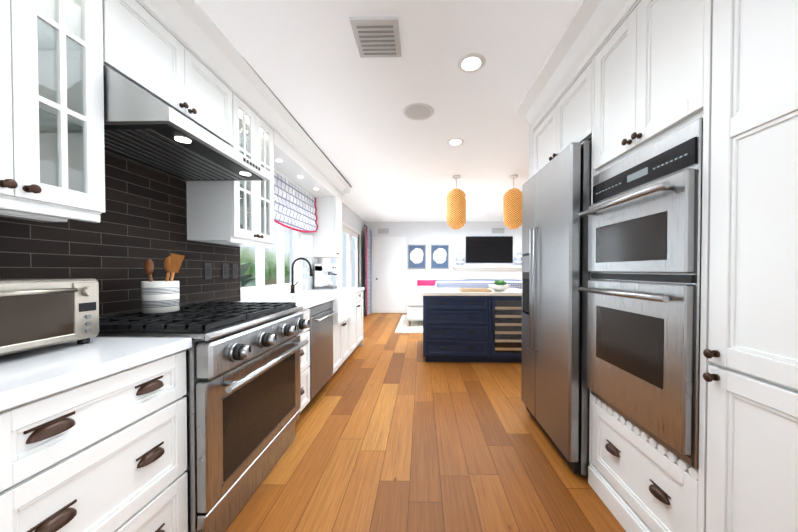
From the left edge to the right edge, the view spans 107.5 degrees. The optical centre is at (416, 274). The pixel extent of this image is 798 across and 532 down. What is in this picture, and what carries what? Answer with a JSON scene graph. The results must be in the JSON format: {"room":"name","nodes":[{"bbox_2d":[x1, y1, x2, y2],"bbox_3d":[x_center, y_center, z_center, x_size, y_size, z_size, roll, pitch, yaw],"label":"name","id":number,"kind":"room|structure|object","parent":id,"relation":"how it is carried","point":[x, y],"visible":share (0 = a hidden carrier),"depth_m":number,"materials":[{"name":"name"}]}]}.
{"room":"kitchen","nodes":[
{"label":"kitchen","id":0,"kind":"room"},
{"bbox_2d":[100,181,364,316],"bbox_3d":[-1.583,-0.123,3.279,0.120,2.550,9.800,0,1,1],"label":"wall","id":1,"kind":"structure","parent":0,"point":[350,217],"depth_m":4.20,"materials":[{"name":"paint"}]},
{"bbox_2d":[0,0,104,222],"bbox_3d":[-1.385,-0.696,0.899,0.366,1.009,0.525,0,1,1],"label":"upper cabinet","id":2,"kind":"object","parent":1,"relation":"attached to","point":[52,159],"visible":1,"depth_m":1.03,"materials":[{"name":"white wood"}]},
{"bbox_2d":[0,152,240,316],"bbox_3d":[-1.547,-0.184,1.577,0.017,0.858,1.917,0,1,1],"label":"tile backsplash","id":3,"kind":"structure","parent":1,"relation":"attached to","point":[143,218],"depth_m":1.56,"materials":[{"name":"grey tile"}]},
{"bbox_2d":[204,263,211,278],"bbox_3d":[-1.530,-0.023,2.149,0.008,0.120,0.072,0,1,1],"label":"electrical outlet plate","id":4,"kind":"object","parent":3,"relation":"attached to","point":[208,271],"depth_m":2.14,"materials":[{"name":"grey plastic"}]},
{"bbox_2d":[222,263,228,278],"bbox_3d":[-1.526,-0.025,2.339,0.008,0.120,0.072,0,1,1],"label":"electrical outlet plate","id":5,"kind":"object","parent":3,"relation":"attached to","point":[225,267],"depth_m":2.33,"materials":[{"name":"grey plastic"}]},
{"bbox_2d":[232,264,237,277],"bbox_3d":[-1.524,-0.027,2.459,0.008,0.120,0.072,0,1,1],"label":"electrical outlet plate","id":6,"kind":"object","parent":3,"relation":"attached to","point":[234,266],"depth_m":2.45,"materials":[{"name":"grey plastic"}]},
{"bbox_2d":[102,0,232,145],"bbox_3d":[-1.372,-1.027,1.552,0.366,0.365,0.786,0,1,1],"label":"upper cabinet","id":7,"kind":"object","parent":1,"relation":"attached to","point":[145,50],"visible":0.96,"depth_m":1.42,"materials":[{"name":"white wood"}]},
{"bbox_2d":[103,65,270,180],"bbox_3d":[-1.263,-0.725,1.555,0.584,0.236,0.782,0,1,1],"label":"range hood","id":8,"kind":"object","parent":1,"relation":"attached to","point":[143,128],"visible":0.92,"depth_m":1.35,"materials":[{"name":"metal"}]},
{"bbox_2d":[187,93,273,247],"bbox_3d":[-1.359,-0.719,2.220,0.366,1.000,0.533,0,1,1],"label":"upper cabinet","id":9,"kind":"object","parent":1,"relation":"attached to","point":[235,213],"visible":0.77,"depth_m":2.07,"materials":[{"name":"white painted wood"},{"name":"glass"},{"name":"dark bronze metal"}]},
{"bbox_2d":[135,0,351,194],"bbox_3d":[-1.307,-1.307,2.677,0.451,0.164,4.100,0,1,1],"label":"crown molding","id":10,"kind":"structure","parent":1,"relation":"attached to","point":[194,30],"depth_m":1.86,"materials":[{"name":"white wood"}]},
{"bbox_2d":[240,223,301,293],"bbox_3d":[-1.575,-0.469,3.194,0.100,1.275,1.320,0,1,1],"label":"kitchen window","id":11,"kind":"structure","parent":1,"relation":"in","point":[260,268],"depth_m":3.37,"materials":[{"name":"white wood"}]},
{"bbox_2d":[274,169,317,232],"bbox_3d":[-1.476,-0.821,3.382,0.079,0.587,1.736,0,1,1],"label":"shade valance","id":12,"kind":"object","parent":1,"relation":"attached to","point":[295,208],"visible":0.6,"depth_m":3.50,"materials":[{"name":"fabric"}]},
{"bbox_2d":[273,130,335,196],"bbox_3d":[-1.354,-1.175,3.370,0.330,0.119,1.776,0,1,1],"label":"soffit","id":13,"kind":"structure","parent":1,"relation":"attached to","point":[293,165],"depth_m":3.19,"materials":[{"name":"white paint"}]},
{"bbox_2d":[303,256,321,289],"bbox_3d":[-1.498,-0.019,4.264,0.008,0.454,0.750,0,1,1],"label":"tile backsplash","id":14,"kind":"structure","parent":1,"relation":"attached to","point":[308,281],"depth_m":4.10,"materials":[{"name":"white tile"}]},
{"bbox_2d":[313,190,341,257],"bbox_3d":[-1.315,-0.751,4.440,0.366,0.995,0.350,0,1,1],"label":"upper cabinet","id":15,"kind":"object","parent":1,"relation":"attached to","point":[327,238],"visible":0.96,"depth_m":4.27,"materials":[{"name":"white wood"}]},
{"bbox_2d":[328,221,360,286],"bbox_3d":[-1.512,0.027,6.230,0.125,2.170,2.540,0,1,1],"label":"doors","id":16,"kind":"structure","parent":1,"relation":"in","point":[349,231],"depth_m":6.53,"materials":[{"name":"white wood"}]},
{"bbox_2d":[364,224,371,314],"bbox_3d":[-1.275,-0.090,7.715,0.079,2.302,0.880,0,1,1],"label":"curtain","id":17,"kind":"object","parent":1,"relation":"hanging from","point":[368,271],"visible":1,"depth_m":7.67,"materials":[{"name":"fabric"}]},
{"bbox_2d":[195,0,581,221],"bbox_3d":[1.736,-1.447,3.195,6.720,0.100,10.000,0,1,1],"label":"ceiling","id":18,"kind":"structure","parent":0,"point":[343,102],"depth_m":2.15,"materials":[{"name":"paint"}]},
{"bbox_2d":[349,16,401,57],"bbox_3d":[-0.224,-1.364,1.694,0.260,0.024,0.280,0,1,1],"label":"ceiling vent","id":19,"kind":"object","parent":18,"relation":"in","point":[376,36],"visible":0.98,"depth_m":1.66,"materials":[{"name":"white metal"}]},
{"bbox_2d":[403,103,433,119],"bbox_3d":[0.018,-1.384,2.499,0.268,0.007,0.268,0,1,1],"label":"ceiling speaker","id":20,"kind":"object","parent":18,"relation":"attached to","point":[418,111],"visible":1,"depth_m":2.48,"materials":[{"name":"white plastic"}]},
{"bbox_2d":[447,138,463,145],"bbox_3d":[0.414,-1.393,3.082,0.186,0.004,0.186,0,1,1],"label":"recessed light","id":21,"kind":"object","parent":18,"relation":"in","point":[455,141],"visible":1,"depth_m":3.06,"materials":[{"name":"white"}]},
{"bbox_2d":[447,175,465,228],"bbox_3d":[0.582,-1.036,4.224,0.280,0.750,0.280,0,1,1],"label":"pendant light","id":22,"kind":"object","parent":18,"relation":"hanging from","point":[456,208],"visible":1,"depth_m":4.11,"materials":[{"name":"orange wicker"}]},
{"bbox_2d":[457,53,485,72],"bbox_3d":[0.360,-1.377,1.913,0.186,0.004,0.186,0,1,1],"label":"recessed light","id":23,"kind":"object","parent":18,"relation":"in","point":[470,62],"visible":1,"depth_m":1.90,"materials":[{"name":"white"}]},
{"bbox_2d":[503,175,521,228],"bbox_3d":[1.401,-1.036,4.207,0.280,0.750,0.280,0,1,1],"label":"pendant light","id":24,"kind":"object","parent":18,"relation":"hanging from","point":[512,208],"visible":0.88,"depth_m":4.10,"materials":[{"name":"orange wicker"}]},
{"bbox_2d":[225,313,625,531],"bbox_3d":[1.736,1.203,3.231,6.720,0.100,10.000,0,1,1],"label":"floor","id":25,"kind":"structure","parent":0,"point":[395,432],"depth_m":1.84,"materials":[{"name":"brown wood"}]},
{"bbox_2d":[0,351,187,531],"bbox_3d":[-1.233,0.741,0.887,0.671,0.888,0.568,0,1,1],"label":"base cabinet","id":26,"kind":"object","parent":25,"relation":"on","point":[107,453],"visible":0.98,"depth_m":0.86,"materials":[{"name":"white wood"}]},
{"bbox_2d":[0,337,191,411],"bbox_3d":[-1.230,0.275,0.875,0.678,0.040,0.580,0,1,1],"label":"countertop","id":27,"kind":"structure","parent":26,"relation":"on","point":[27,376],"depth_m":0.85,"materials":[{"name":"stone"}]},
{"bbox_2d":[0,278,98,355],"bbox_3d":[-1.321,0.130,0.916,0.379,0.247,0.350,0,1,1],"label":"toaster oven","id":28,"kind":"object","parent":27,"relation":"on","point":[35,313],"visible":1,"depth_m":0.93,"materials":[{"name":"silver metal"}]},
{"bbox_2d":[96,302,309,531],"bbox_3d":[-1.144,0.688,1.631,0.820,0.972,0.916,0,1,1],"label":"range","id":29,"kind":"object","parent":25,"relation":"on","point":[243,385],"visible":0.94,"depth_m":1.35,"materials":[{"name":"metal"}]},
{"bbox_2d":[141,253,184,313],"bbox_3d":[-1.375,0.044,1.577,0.220,0.317,0.156,0,1,1],"label":"utensil crock","id":30,"kind":"object","parent":29,"relation":"on","point":[160,296],"visible":1,"depth_m":1.54,"materials":[{"name":"ceramic"}]},
{"bbox_2d":[299,309,309,411],"bbox_3d":[-1.206,0.722,2.268,0.671,0.888,0.346,0,1,1],"label":"base cabinet","id":31,"kind":"object","parent":25,"relation":"on","point":[305,369],"visible":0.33,"depth_m":2.35,"materials":[{"name":"white wood"}]},
{"bbox_2d":[300,301,336,412],"bbox_3d":[-1.147,0.717,2.746,0.669,0.885,0.606,0,1,1],"label":"dishwasher","id":32,"kind":"object","parent":25,"relation":"on","point":[321,344],"visible":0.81,"depth_m":2.66,"materials":[{"name":"metal"}]},
{"bbox_2d":[324,317,349,384],"bbox_3d":[-1.173,0.837,3.434,0.691,0.625,0.756,0,1,1],"label":"base cabinet","id":33,"kind":"object","parent":25,"relation":"on","point":[341,342],"visible":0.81,"depth_m":3.36,"materials":[{"name":"white wood"}]},
{"bbox_2d":[346,290,362,358],"bbox_3d":[-1.157,0.695,4.232,0.691,0.888,0.836,0,1,1],"label":"base cabinet","id":34,"kind":"object","parent":25,"relation":"on","point":[356,329],"visible":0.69,"depth_m":4.22,"materials":[{"name":"white wood"}]},
{"bbox_2d":[236,287,364,310],"bbox_3d":[-1.180,0.241,3.363,0.678,0.040,2.550,0,1,1],"label":"countertop","id":35,"kind":"structure","parent":34,"relation":"on","point":[306,302],"depth_m":2.75,"materials":[{"name":"stone"}]},
{"bbox_2d":[290,257,312,292],"bbox_3d":[-1.343,0.011,3.463,0.271,0.417,0.135,0,1,1],"label":"faucet","id":36,"kind":"object","parent":35,"relation":"on","point":[292,277],"visible":1,"depth_m":3.42,"materials":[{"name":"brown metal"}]},
{"bbox_2d":[287,291,354,324],"bbox_3d":[-1.090,0.372,3.426,0.580,0.295,0.752,0,1,1],"label":"farmhouse sink","id":37,"kind":"object","parent":35,"relation":"in","point":[344,304],"visible":0.5,"depth_m":3.41,"materials":[{"name":"white ceramic"}]},
{"bbox_2d":[314,264,337,288],"bbox_3d":[-1.302,0.027,4.286,0.301,0.360,0.220,0,1,1],"label":"coffee machine","id":38,"kind":"object","parent":35,"relation":"on","point":[322,273],"visible":1,"depth_m":4.18,"materials":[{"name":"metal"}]},
{"bbox_2d":[395,315,422,333],"bbox_3d":[1.390,1.099,6.612,3.552,0.015,2.250,0,1,1],"label":"living room rug","id":39,"kind":"object","parent":25,"relation":"on","point":[403,326],"visible":0.08,"depth_m":6.15,"materials":[{"name":"fabric"}]},
{"bbox_2d":[407,286,434,325],"bbox_3d":[1.062,0.671,6.538,2.500,0.848,0.900,0,1,1],"label":"sofa","id":40,"kind":"object","parent":39,"relation":"on","point":[414,305],"visible":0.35,"depth_m":6.11,"materials":[{"name":"white fabric"}]},
{"bbox_2d":[417,280,435,285],"bbox_3d":[0.230,0.329,6.420,0.420,0.395,0.197,0,1,1],"label":"pillow","id":41,"kind":"object","parent":40,"relation":"on","point":[425,282],"visible":0.35,"depth_m":6.42,"materials":[{"name":"pink fabric"}]},
{"bbox_2d":[423,296,521,361],"bbox_3d":[0.833,0.704,4.206,1.464,0.870,1.073,0,1,1],"label":"kitchen island","id":42,"kind":"object","parent":25,"relation":"on","point":[458,326],"depth_m":3.73,"materials":[{"name":"blue paint"}]},
{"bbox_2d":[421,288,521,295],"bbox_3d":[0.834,0.249,4.236,1.516,0.040,1.059,0,1,1],"label":"island countertop","id":43,"kind":"structure","parent":42,"relation":"on","point":[424,291],"depth_m":3.76,"materials":[{"name":"white stone"}]},
{"bbox_2d":[459,288,491,291],"bbox_3d":[0.791,0.215,3.956,0.400,0.035,0.260,0,1,1],"label":"tray","id":44,"kind":"object","parent":43,"relation":"on","point":[474,290],"visible":1,"depth_m":3.83,"materials":[{"name":"brown wood"}]},
{"bbox_2d":[489,280,509,290],"bbox_3d":[1.142,0.156,4.029,0.290,0.151,0.290,0,1,1],"label":"bowl","id":45,"kind":"object","parent":43,"relation":"on","point":[499,285],"visible":1,"depth_m":3.95,"materials":[{"name":"white ceramic"}]},
{"bbox_2d":[435,280,521,288],"bbox_3d":[1.334,0.611,5.131,2.000,1.032,0.500,0,1,1],"label":"sofa","id":46,"kind":"object","parent":25,"relation":"on","point":[469,284],"visible":0.04,"depth_m":4.89,"materials":[{"name":"white fabric"}]},
{"bbox_2d":[521,140,591,475],"bbox_3d":[1.249,0.209,2.039,0.823,1.920,0.805,0,1,1],"label":"refrigerator","id":47,"kind":"object","parent":25,"relation":"on","point":[556,274],"visible":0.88,"depth_m":1.78,"materials":[{"name":"metal"}]},
{"bbox_2d":[588,0,712,531],"bbox_3d":[1.293,-0.001,1.290,0.726,2.360,0.665,0,1,1],"label":"tall cabinet","id":48,"kind":"object","parent":25,"relation":"on","point":[651,72],"visible":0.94,"depth_m":1.21,"materials":[{"name":"white wood"}]},
{"bbox_2d":[578,118,702,468],"bbox_3d":[1.246,0.066,1.292,0.760,1.195,0.619,0,1,1],"label":"double wall oven","id":49,"kind":"object","parent":48,"relation":"in","point":[643,212],"visible":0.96,"depth_m":1.15,"materials":[{"name":"metal"}]},
{"bbox_2d":[703,0,797,531],"bbox_3d":[1.278,0.009,0.554,0.726,2.360,0.803,0,1,1],"label":"pantry cabinet","id":50,"kind":"object","parent":25,"relation":"on","point":[750,353],"visible":0.98,"depth_m":0.84,"materials":[{"name":"white wood"}]},
{"bbox_2d":[365,221,521,308],"bbox_3d":[1.835,-0.190,8.171,6.760,2.550,0.120,0,1,1],"label":"wall","id":51,"kind":"structure","parent":0,"point":[428,234],"depth_m":8.13,"materials":[{"name":"paint"}]},
{"bbox_2d":[378,228,388,233],"bbox_3d":[-0.911,-1.205,8.145,0.330,0.160,0.013,0,1,1],"label":"air vent","id":52,"kind":"object","parent":51,"relation":"in","point":[380,230],"depth_m":8.14,"materials":[{"name":"white metal"}]},
{"bbox_2d":[371,237,405,312],"bbox_3d":[-0.766,0.023,8.133,0.970,2.125,0.065,0,1,1],"label":"door","id":53,"kind":"structure","parent":51,"relation":"in","point":[389,274],"depth_m":8.14,"materials":[{"name":"white wood"}]},
{"bbox_2d":[408,245,425,268],"bbox_3d":[0.019,-0.484,8.132,0.510,0.680,0.021,0,1,1],"label":"picture frame","id":54,"kind":"object","parent":51,"relation":"attached to","point":[416,256],"visible":1,"depth_m":8.12,"materials":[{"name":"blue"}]},
{"bbox_2d":[431,244,448,268],"bbox_3d":[0.659,-0.484,8.119,0.510,0.680,0.021,0,1,1],"label":"picture frame","id":55,"kind":"object","parent":51,"relation":"attached to","point":[439,256],"visible":1,"depth_m":8.11,"materials":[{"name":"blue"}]},
{"bbox_2d":[452,266,521,279],"bbox_3d":[2.022,0.430,7.995,2.040,1.315,0.239,0,1,1],"label":"fireplace mantel","id":56,"kind":"object","parent":51,"relation":"attached to","point":[487,272],"visible":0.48,"depth_m":8.00,"materials":[{"name":"white"}]},
{"bbox_2d":[455,251,463,265],"bbox_3d":[1.191,-0.435,7.981,0.246,0.413,0.246,0,1,1],"label":"ginger jar","id":57,"kind":"object","parent":56,"relation":"on","point":[459,259],"visible":1,"depth_m":7.91,"materials":[{"name":"white ceramic"}]},
{"bbox_2d":[514,251,521,265],"bbox_3d":[2.791,-0.434,7.949,0.246,0.413,0.246,0,1,1],"label":"ginger jar","id":58,"kind":"object","parent":56,"relation":"on","point":[518,259],"visible":0.92,"depth_m":7.88,"materials":[{"name":"white ceramic"}]},
{"bbox_2d":[466,236,512,262],"bbox_3d":[2.018,-0.679,8.079,1.290,0.730,0.041,0,1,1],"label":"television","id":59,"kind":"object","parent":51,"relation":"attached to","point":[489,249],"depth_m":8.06,"materials":[{"name":"black metal"}]},
{"bbox_2d":[491,228,504,233],"bbox_3d":[2.264,-1.204,8.081,0.380,0.160,0.013,0,1,1],"label":"air vent","id":60,"kind":"object","parent":51,"relation":"in","point":[493,230],"depth_m":8.08,"materials":[{"name":"white metal"}]},
{"bbox_2d":[529,123,533,178],"bbox_3d":[2.987,-0.113,2.498,3.990,2.550,0.100,0,1,1],"label":"wall","id":61,"kind":"structure","parent":0,"point":[531,133],"depth_m":2.54,"materials":[{"name":"paint"}]},
{"label":"outside","id":62,"kind":"structure","parent":0,"visible":0},
{"bbox_2d":[239,222,289,287],"bbox_3d":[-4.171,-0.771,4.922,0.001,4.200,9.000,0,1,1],"label":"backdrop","id":63,"kind":"structure","parent":62,"point":[269,274],"depth_m":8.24,"materials":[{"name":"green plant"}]},
{"bbox_3d":[-2.896,1.215,4.924,2.550,0.130,9.000,0,1,1],"label":"ground","id":64,"kind":"structure","parent":62,"visible":0},
{"bbox_2d":[240,263,253,286],"bbox_3d":[-2.482,0.371,3.413,1.406,1.597,2.580,0,1,1],"label":"plants","id":65,"kind":"object","parent":64,"relation":"on","point":[244,276],"depth_m":3.85,"materials":[{"name":"green plant"}]},
{"bbox_3d":[1.701,-0.084,0.443,0.120,2.550,4.260,0,1,1],"label":"wall","id":66,"kind":"structure","parent":0,"visible":0},
{"bbox_2d":[533,62,591,174],"bbox_3d":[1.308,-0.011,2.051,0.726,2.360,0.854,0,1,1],"label":"upper cabinet","id":67,"kind":"object","parent":66,"relation":"attached to","point":[566,122],"visible":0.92,"depth_m":1.91,"materials":[{"name":"white wood"}]},
{"bbox_2d":[517,0,640,131],"bbox_3d":[1.241,-1.276,1.299,0.830,0.189,2.326,0,1,1],"label":"crown molding","id":68,"kind":"structure","parent":66,"relation":"attached to","point":[591,29],"depth_m":1.69,"materials":[{"name":"white wood"}]}
]}

